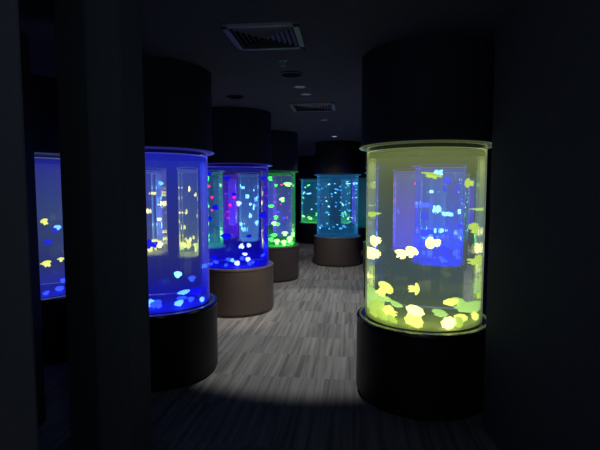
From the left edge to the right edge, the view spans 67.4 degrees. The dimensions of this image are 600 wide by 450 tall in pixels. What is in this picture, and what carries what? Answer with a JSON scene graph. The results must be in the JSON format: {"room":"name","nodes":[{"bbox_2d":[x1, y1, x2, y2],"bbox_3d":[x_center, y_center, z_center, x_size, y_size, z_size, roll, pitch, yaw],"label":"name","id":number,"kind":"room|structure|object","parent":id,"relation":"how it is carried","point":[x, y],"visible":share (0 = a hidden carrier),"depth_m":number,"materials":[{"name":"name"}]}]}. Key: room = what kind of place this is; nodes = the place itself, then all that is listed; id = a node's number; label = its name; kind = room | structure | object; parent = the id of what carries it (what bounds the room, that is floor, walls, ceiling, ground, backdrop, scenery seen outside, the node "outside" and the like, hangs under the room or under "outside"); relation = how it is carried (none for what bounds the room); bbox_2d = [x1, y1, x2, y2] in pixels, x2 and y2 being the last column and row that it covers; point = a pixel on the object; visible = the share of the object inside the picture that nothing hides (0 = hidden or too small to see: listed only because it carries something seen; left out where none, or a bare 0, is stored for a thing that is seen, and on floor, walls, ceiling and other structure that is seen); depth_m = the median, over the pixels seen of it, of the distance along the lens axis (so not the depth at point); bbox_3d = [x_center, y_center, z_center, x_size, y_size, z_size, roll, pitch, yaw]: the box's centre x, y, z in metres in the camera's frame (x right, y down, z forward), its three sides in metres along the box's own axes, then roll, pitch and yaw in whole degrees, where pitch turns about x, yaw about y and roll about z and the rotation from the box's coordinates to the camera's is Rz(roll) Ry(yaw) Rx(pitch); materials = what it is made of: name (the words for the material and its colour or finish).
{"room":"aquarium","nodes":[
{"label":"aquarium","id":0,"kind":"room"},
{"bbox_2d":[0,0,38,449],"bbox_3d":[-1.555,0.157,1.587,1.290,2.460,0.140,0,4,0],"label":"wall","id":1,"kind":"structure","parent":0,"point":[18,395],"depth_m":1.51,"materials":[{"name":"black paint"}]},
{"bbox_2d":[20,30,45,426],"bbox_3d":[-2.134,0.062,2.813,0.932,2.460,0.100,0,4,0],"label":"wall","id":2,"kind":"structure","parent":0,"point":[24,38],"depth_m":2.82,"materials":[{"name":"black paint"}]},
{"bbox_2d":[54,0,152,449],"bbox_3d":[-1.117,0.090,2.454,0.580,2.460,0.480,0,4,0],"label":"pillar","id":3,"kind":"structure","parent":0,"point":[98,43],"depth_m":2.26,"materials":[{"name":"black paint"}]},
{"bbox_2d":[38,232,498,449],"bbox_3d":[-0.200,0.993,7.349,10.000,0.100,17.500,0,4,0],"label":"floor","id":4,"kind":"structure","parent":0,"point":[283,377],"depth_m":3.33,"materials":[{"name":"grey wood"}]},
{"bbox_2d":[31,74,67,365],"bbox_3d":[-2.450,-0.042,4.159,0.968,2.458,0.968,-3,5,-32],"label":"tank","id":5,"kind":"object","parent":4,"relation":"on","point":[43,88],"visible":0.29,"depth_m":3.86,"materials":[{"name":"black paint"}]},
{"bbox_2d":[142,56,217,392],"bbox_3d":[-1.185,-0.008,3.731,0.968,2.458,0.968,3,5,32],"label":"tank","id":6,"kind":"object","parent":4,"relation":"on","point":[177,94],"visible":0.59,"depth_m":3.40,"materials":[{"name":"black paint"}]},
{"bbox_2d":[207,107,273,317],"bbox_3d":[-0.820,-0.160,5.685,0.968,2.458,0.968,3,5,32],"label":"tank","id":7,"kind":"object","parent":4,"relation":"on","point":[240,266],"visible":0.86,"depth_m":5.31,"materials":[{"name":"blue glass"}]},
{"bbox_2d":[261,130,298,282],"bbox_3d":[-0.500,-0.317,7.699,0.968,2.458,0.968,3,5,32],"label":"tank","id":8,"kind":"object","parent":4,"relation":"on","point":[283,251],"visible":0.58,"depth_m":7.34,"materials":[{"name":"green glass"}]},
{"bbox_2d":[272,173,295,242],"bbox_3d":[-0.600,-0.697,12.584,0.968,2.458,0.968,4,6,43],"label":"tank","id":9,"kind":"object","parent":4,"relation":"on","point":[272,173],"visible":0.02,"depth_m":12.56,"materials":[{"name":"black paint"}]},
{"bbox_2d":[299,156,324,243],"bbox_3d":[0.450,-0.728,12.983,0.968,2.458,0.968,3,5,32],"label":"tank","id":10,"kind":"object","parent":4,"relation":"on","point":[308,224],"visible":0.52,"depth_m":12.62,"materials":[{"name":"teal glass"}]},
{"bbox_2d":[314,140,360,266],"bbox_3d":[0.767,-0.433,9.194,0.968,2.458,0.968,-3,5,-32],"label":"tank","id":11,"kind":"object","parent":4,"relation":"on","point":[337,241],"visible":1,"depth_m":8.83,"materials":[{"name":"blue glass"}]},
{"bbox_2d":[349,151,366,250],"bbox_3d":[1.720,-0.619,11.587,0.968,2.458,0.968,4,6,43],"label":"tank","id":12,"kind":"object","parent":4,"relation":"on","point":[362,183],"visible":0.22,"depth_m":11.21,"materials":[{"name":"teal glass"}]},
{"bbox_2d":[363,152,366,272],"bbox_3d":[1.620,-0.344,8.048,0.968,2.458,0.968,-3,5,-32],"label":"tank","id":13,"kind":"object","parent":4,"relation":"on","point":[364,242],"visible":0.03,"depth_m":8.00,"materials":[{"name":"brown laminate"}]},
{"bbox_2d":[364,167,366,296],"bbox_3d":[1.370,-0.197,6.153,0.968,2.458,0.968,-3,5,-32],"label":"tank","id":14,"kind":"object","parent":4,"relation":"on","point":[366,167],"visible":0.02,"depth_m":6.21,"materials":[{"name":"black paint"}]},
{"bbox_2d":[356,35,494,421],"bbox_3d":[0.909,0.024,3.312,0.968,2.458,0.968,-3,5,-32],"label":"tank","id":15,"kind":"object","parent":4,"relation":"on","point":[426,129],"visible":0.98,"depth_m":2.94,"materials":[{"name":"black paint"}]},
{"bbox_2d":[18,0,530,162],"bbox_3d":[-0.200,-1.559,7.151,10.000,0.100,17.500,0,4,0],"label":"ceiling","id":16,"kind":"structure","parent":0,"point":[337,34],"depth_m":2.85,"materials":[{"name":"black paint"}]},
{"bbox_2d":[226,95,243,98],"bbox_3d":[-0.660,-1.305,4.593,0.180,0.010,0.180,0,4,0],"label":"ceiling speaker","id":17,"kind":"object","parent":16,"relation":"attached to","point":[227,96],"visible":1,"depth_m":4.57,"materials":[{"name":"black paint"}]},
{"bbox_2d":[220,21,305,50],"bbox_3d":[-0.210,-1.160,2.788,0.450,0.020,0.450,0,4,6],"label":"ceiling vent","id":18,"kind":"object","parent":16,"relation":"in","point":[269,35],"visible":1,"depth_m":2.75,"materials":[{"name":"grey metal"}]},
{"bbox_2d":[278,59,286,66],"bbox_3d":[-0.125,-1.187,3.298,0.070,0.045,0.070,0,4,0],"label":"sprinkler","id":19,"kind":"object","parent":16,"relation":"attached to","point":[279,60],"visible":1,"depth_m":3.29,"materials":[{"name":"metal"}]},
{"bbox_2d":[279,71,303,77],"bbox_3d":[-0.070,-1.235,3.695,0.200,0.010,0.200,0,4,0],"label":"ceiling speaker","id":20,"kind":"object","parent":16,"relation":"attached to","point":[288,74],"visible":1,"depth_m":3.69,"materials":[{"name":"black paint"}]},
{"bbox_2d":[282,73,300,76],"bbox_3d":[-0.070,-1.236,3.695,0.164,0.004,0.164,0,4,0],"label":"grille","id":21,"kind":"object","parent":20,"relation":"attached to","point":[283,74],"depth_m":3.71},
{"bbox_2d":[293,85,306,88],"bbox_3d":[0.000,-1.271,4.144,0.124,0.008,0.124,0,4,0],"label":"recessed light","id":22,"kind":"object","parent":16,"relation":"in","point":[295,86],"visible":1,"depth_m":4.13,"materials":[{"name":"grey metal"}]},
{"bbox_2d":[300,93,311,95],"bbox_3d":[0.060,-1.296,4.463,0.124,0.008,0.124,0,4,0],"label":"recessed light","id":23,"kind":"object","parent":16,"relation":"in","point":[302,94],"visible":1,"depth_m":4.47,"materials":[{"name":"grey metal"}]},
{"bbox_2d":[289,102,335,111],"bbox_3d":[0.150,-1.342,5.131,0.500,0.020,0.500,0,4,6],"label":"ceiling vent","id":24,"kind":"object","parent":16,"relation":"in","point":[298,106],"visible":1,"depth_m":5.10,"materials":[{"name":"grey metal"}]},
{"bbox_2d":[295,163,366,231],"bbox_3d":[-0.200,-0.965,16.023,10.000,2.460,0.100,0,4,0],"label":"wall","id":25,"kind":"structure","parent":0,"point":[297,175],"depth_m":15.97,"materials":[{"name":"black paint"}]},
{"bbox_2d":[484,152,491,248],"bbox_3d":[4.850,-0.283,7.250,0.100,2.460,17.500,0,4,0],"label":"wall","id":26,"kind":"structure","parent":0,"point":[488,181],"depth_m":11.52,"materials":[{"name":"black paint"}]},
{"bbox_2d":[483,0,599,449],"bbox_3d":[1.430,0.231,0.645,0.540,2.460,4.250,0,4,0],"label":"wall","id":27,"kind":"structure","parent":0,"point":[542,370],"depth_m":2.11,"materials":[{"name":"black paint"}]}
]}

